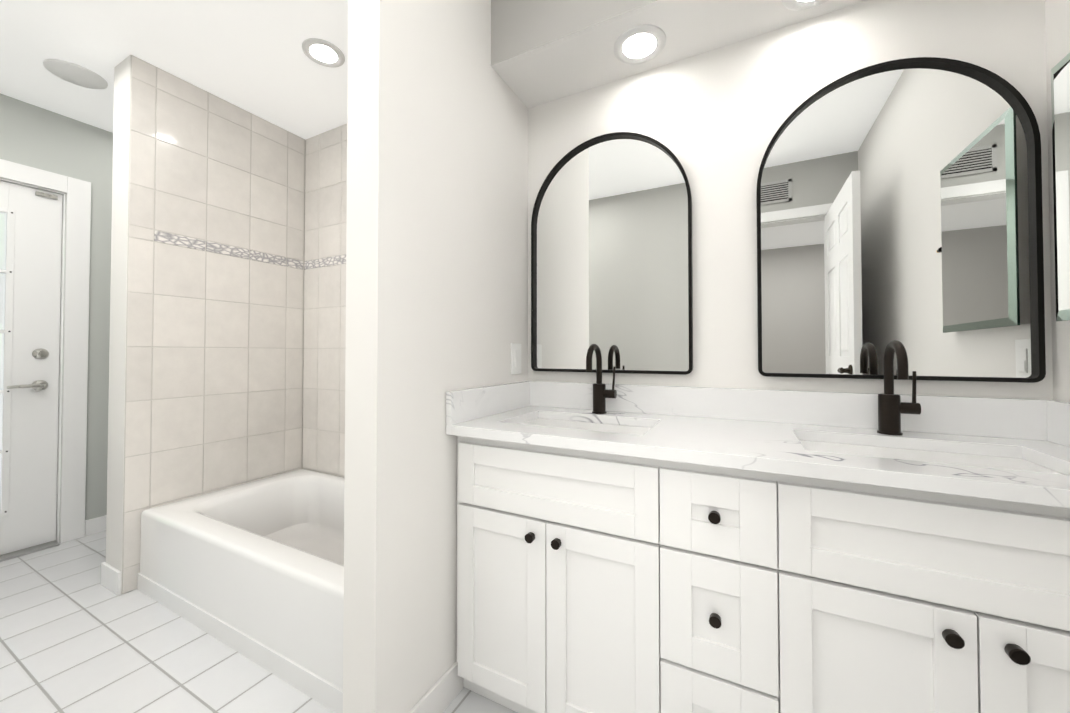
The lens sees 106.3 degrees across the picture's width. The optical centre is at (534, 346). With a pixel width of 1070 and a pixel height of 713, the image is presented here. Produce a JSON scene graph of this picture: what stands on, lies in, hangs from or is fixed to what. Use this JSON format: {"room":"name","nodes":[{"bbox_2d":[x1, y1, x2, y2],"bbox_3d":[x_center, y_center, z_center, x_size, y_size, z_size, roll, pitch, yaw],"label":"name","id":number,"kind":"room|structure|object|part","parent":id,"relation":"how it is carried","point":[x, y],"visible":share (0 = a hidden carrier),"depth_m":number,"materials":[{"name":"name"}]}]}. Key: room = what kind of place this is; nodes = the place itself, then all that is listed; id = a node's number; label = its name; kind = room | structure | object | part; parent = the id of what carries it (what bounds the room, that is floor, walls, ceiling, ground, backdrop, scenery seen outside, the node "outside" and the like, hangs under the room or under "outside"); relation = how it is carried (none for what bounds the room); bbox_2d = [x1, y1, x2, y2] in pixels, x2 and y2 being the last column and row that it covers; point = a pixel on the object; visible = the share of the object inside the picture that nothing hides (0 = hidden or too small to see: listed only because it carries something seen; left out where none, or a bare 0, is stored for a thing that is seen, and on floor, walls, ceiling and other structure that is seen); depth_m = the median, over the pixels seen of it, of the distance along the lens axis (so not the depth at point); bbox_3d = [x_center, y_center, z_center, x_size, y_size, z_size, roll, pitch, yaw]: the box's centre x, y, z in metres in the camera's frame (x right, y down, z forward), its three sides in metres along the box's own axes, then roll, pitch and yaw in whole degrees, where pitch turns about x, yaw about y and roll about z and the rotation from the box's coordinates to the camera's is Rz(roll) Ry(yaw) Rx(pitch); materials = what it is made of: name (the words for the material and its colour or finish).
{"room":"bathroom","nodes":[
{"label":"bathroom","id":0,"kind":"room"},
{"bbox_2d":[0,93,112,542],"bbox_3d":[-2.875,-0.109,2.099,0.120,2.445,2.095,0,-1,27],"label":"wall","id":1,"kind":"structure","parent":0,"point":[34,136],"depth_m":2.40,"materials":[{"name":"grey paint"}]},
{"bbox_2d":[0,181,61,554],"bbox_3d":[-2.894,0.108,1.957,0.106,1.974,0.760,0,-1,27],"label":"door leaf","id":2,"kind":"structure","parent":1,"relation":"in","point":[30,415],"depth_m":2.20,"materials":[{"name":"white wood"}]},
{"bbox_2d":[0,212,6,511],"bbox_3d":[-2.916,0.077,1.969,0.004,1.589,0.379,0,-1,27],"label":"window","id":3,"kind":"structure","parent":2,"relation":"attached to","point":[3,227],"depth_m":2.13,"materials":[{"name":"clear glass"}]},
{"bbox_3d":[-2.746,-0.307,2.196,0.056,1.105,0.170,0,-1,27],"label":"exterior door hardware","id":4,"kind":"part","parent":2,"relation":"part of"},
{"bbox_2d":[0,159,90,542],"bbox_3d":[-2.928,0.064,1.975,0.138,2.095,0.970,0,-1,27],"label":"door frame","id":5,"kind":"structure","parent":1,"relation":"attached to","point":[73,363],"depth_m":2.32,"materials":[{"name":"white wood"}]},
{"bbox_2d":[85,515,106,535],"bbox_3d":[-2.495,1.078,2.673,0.012,0.090,0.693,0,-1,27],"label":"baseboard","id":6,"kind":"structure","parent":1,"relation":"attached to","point":[95,525],"depth_m":2.40,"materials":[{"name":"white wood"}]},
{"bbox_2d":[106,55,130,593],"bbox_3d":[-1.741,-0.107,2.225,0.180,2.445,0.830,0,-1,27],"label":"wall","id":7,"kind":"structure","parent":0,"point":[117,357],"depth_m":1.85,"materials":[{"name":"white paint"}]},
{"bbox_2d":[101,562,121,586],"bbox_3d":[-1.828,1.066,2.245,0.012,0.100,0.842,0,-1,27],"label":"baseboard","id":8,"kind":"structure","parent":7,"relation":"attached to","point":[111,576],"depth_m":1.83,"materials":[{"name":"white"}]},
{"bbox_2d":[0,0,347,139],"bbox_3d":[-0.946,-1.376,1.191,4.400,0.060,2.215,0,-1,27],"label":"ceiling","id":9,"kind":"structure","parent":0,"point":[250,56],"depth_m":1.81,"materials":[{"name":"paint"}]},
{"bbox_2d":[43,59,107,89],"bbox_3d":[-2.245,-1.328,1.966,0.210,0.012,0.210,0,-1,27],"label":"ceiling speaker","id":10,"kind":"object","parent":9,"relation":"attached to","point":[74,73],"visible":0.92,"depth_m":1.95,"materials":[{"name":"white plastic"}]},
{"bbox_2d":[302,38,344,67],"bbox_3d":[-0.962,-1.331,1.827,0.176,0.009,0.176,0,-1,27],"label":"recessed light","id":11,"kind":"object","parent":9,"relation":"in","point":[322,52],"visible":1,"depth_m":1.82,"materials":[{"name":"white plastic"}]},
{"bbox_2d":[0,531,517,712],"bbox_3d":[-0.946,1.128,1.150,4.400,0.060,2.215,0,-1,27],"label":"floor","id":12,"kind":"structure","parent":0,"point":[76,636],"depth_m":1.43,"materials":[{"name":"tile"}]},
{"bbox_2d":[0,540,59,561],"bbox_3d":[-2.896,1.104,1.941,0.120,0.015,0.762,0,-1,27],"label":"threshold","id":13,"kind":"object","parent":12,"relation":"on","point":[22,552],"visible":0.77,"depth_m":2.17,"materials":[{"name":"silver metal"}]},
{"bbox_2d":[137,469,344,712],"bbox_3d":[-0.968,0.929,1.831,1.518,0.360,0.770,0,-1,27],"label":"bathtub","id":14,"kind":"object","parent":12,"relation":"on","point":[253,571],"visible":0.5,"depth_m":1.55,"materials":[{"name":"ceramic"}]},
{"bbox_2d":[446,432,1069,712],"bbox_3d":[0.522,0.684,1.124,1.514,0.828,0.530,0,-1,27],"label":"bathroom vanity","id":15,"kind":"object","parent":12,"relation":"on","point":[622,548],"depth_m":0.89,"materials":[{"name":"white paint"}]},
{"bbox_2d":[446,404,1069,499],"bbox_3d":[0.521,0.255,1.128,1.514,0.030,0.536,0,-1,27],"label":"countertop","id":16,"kind":"structure","parent":15,"relation":"on","point":[772,443],"depth_m":0.99,"materials":[{"name":"white stone"}]},
{"bbox_2d":[514,416,649,431],"bbox_3d":[0.150,0.337,1.312,0.500,0.152,0.325,0,-1,27],"label":"sink","id":17,"kind":"object","parent":16,"relation":"in","point":[562,421],"depth_m":1.41,"materials":[{"name":"white ceramic"}]},
{"bbox_2d":[586,344,617,411],"bbox_3d":[0.232,0.117,1.437,0.089,0.256,0.148,0,-1,27],"label":"faucet","id":18,"kind":"object","parent":16,"relation":"on","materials":[{"name":"brown metal"}]},
{"bbox_2d":[870,340,921,435],"bbox_3d":[0.969,0.111,1.056,0.089,0.256,0.148,0,-1,27],"label":"faucet","id":19,"kind":"object","parent":16,"relation":"on","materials":[{"name":"brown metal"}]},
{"bbox_2d":[802,436,1069,471],"bbox_3d":[0.887,0.331,0.932,0.500,0.152,0.325,0,-1,27],"label":"sink","id":20,"kind":"object","parent":16,"relation":"in","point":[827,443],"depth_m":1.00,"materials":[{"name":"white ceramic"}]},
{"bbox_2d":[343,0,527,712],"bbox_3d":[-0.222,-0.119,1.483,0.120,2.445,0.995,0,-1,27],"label":"wall","id":21,"kind":"structure","parent":0,"point":[437,227],"depth_m":1.13,"materials":[{"name":"white paint"}]},
{"bbox_2d":[408,661,462,712],"bbox_3d":[-0.374,1.049,1.169,0.142,0.100,0.353,0,-1,27],"label":"baseboard","id":22,"kind":"structure","parent":21,"relation":"attached to","point":[441,694],"depth_m":1.20,"materials":[{"name":"white"}]},
{"bbox_2d":[446,381,529,423],"bbox_3d":[-0.147,0.195,1.463,0.020,0.102,0.516,0,-1,27],"label":"backsplash","id":23,"kind":"structure","parent":21,"relation":"attached to","point":[465,404],"depth_m":1.39,"materials":[{"name":"white stone"}]},
{"bbox_2d":[511,343,520,373],"bbox_3d":[-0.074,0.049,1.622,0.011,0.123,0.078,0,-1,27],"label":"light switch","id":24,"kind":"object","parent":21,"relation":"attached to","point":[515,358],"visible":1,"depth_m":1.61,"materials":[{"name":"white plastic"}]},
{"bbox_2d":[491,0,866,107],"bbox_3d":[0.579,-1.193,1.264,1.520,0.305,0.290,0,-1,27],"label":"ceiling soffit","id":25,"kind":"structure","parent":0,"point":[543,51],"depth_m":1.38,"materials":[{"name":"paint"}]},
{"bbox_2d":[614,24,665,64],"bbox_3d":[0.360,-1.034,1.383,0.176,0.009,0.176,0,-1,27],"label":"recessed light","id":26,"kind":"object","parent":25,"relation":"attached to","point":[639,44],"visible":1,"depth_m":1.37,"materials":[{"name":"white plastic"}]},
{"bbox_2d":[781,0,827,10],"bbox_3d":[0.809,-1.037,1.151,0.176,0.009,0.176,0,-1,27],"label":"recessed light","id":27,"kind":"object","parent":25,"relation":"attached to","point":[796,5],"visible":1,"depth_m":1.21,"materials":[{"name":"white"}]},
{"bbox_2d":[528,0,1052,399],"bbox_3d":[0.726,-0.120,1.401,1.640,2.445,0.120,0,-1,27],"label":"wall","id":28,"kind":"structure","parent":0,"point":[713,120],"depth_m":1.35,"materials":[{"name":"white paint"}]},
{"bbox_2d":[531,132,692,374],"bbox_3d":[0.271,-0.359,1.555,0.632,0.919,0.028,0,-1,27],"label":"arched mirror","id":29,"kind":"object","parent":28,"relation":"attached to","point":[611,254],"visible":0.92,"depth_m":1.54,"materials":[{"name":"black metal"}]},
{"bbox_2d":[530,381,1045,439],"bbox_3d":[0.639,0.193,1.359,1.514,0.102,0.019,0,-1,27],"label":"backsplash","id":30,"kind":"structure","parent":28,"relation":"attached to","point":[1025,419],"depth_m":1.24,"materials":[{"name":"white stone"}]},
{"bbox_2d":[756,57,1045,382],"bbox_3d":[1.010,-0.365,1.173,0.632,0.919,0.028,0,-1,27],"label":"arched mirror","id":31,"kind":"object","parent":28,"relation":"attached to","point":[900,200],"visible":1,"depth_m":1.15,"materials":[{"name":"black metal"}]},
{"bbox_2d":[1045,0,1069,402],"bbox_3d":[0.910,-0.141,0.102,0.120,2.445,2.020,0,-1,27],"label":"wall","id":32,"kind":"structure","parent":0,"point":[1057,21],"depth_m":1.01,"materials":[{"name":"white paint"}]},
{"bbox_2d":[1046,400,1069,447],"bbox_3d":[1.180,0.183,0.778,0.020,0.102,0.516,0,-1,27],"label":"backsplash","id":33,"kind":"structure","parent":32,"relation":"attached to","point":[1057,412],"depth_m":0.97,"materials":[{"name":"white stone"}]},
{"bbox_2d":[1051,53,1069,320],"bbox_3d":[1.146,-0.368,0.740,0.040,0.610,0.497,0,-1,27],"label":"medicine cabinet mirror","id":34,"kind":"object","parent":32,"relation":"attached to","point":[1060,87],"visible":1,"depth_m":0.93,"materials":[{"name":"grey mirror"}]},
{"bbox_3d":[-1.247,-0.102,2.505,2.640,2.445,0.120,0,-1,27],"label":"wall","id":35,"kind":"structure","parent":0,"visible":0},
{"bbox_2d":[122,55,301,593],"bbox_3d":[-1.659,-0.107,2.174,0.010,2.443,0.810,0,-1,27],"label":"wall tile","id":36,"kind":"structure","parent":35,"relation":"attached to","point":[236,314],"depth_m":2.08,"materials":[{"name":"grey tile"}]},
{"bbox_2d":[302,124,346,477],"bbox_3d":[-0.790,-0.107,2.193,1.539,2.443,0.014,0,-1,27],"label":"wall tile","id":37,"kind":"structure","parent":35,"relation":"attached to","point":[324,155],"depth_m":2.45,"materials":[{"name":"grey tile"}]}
]}

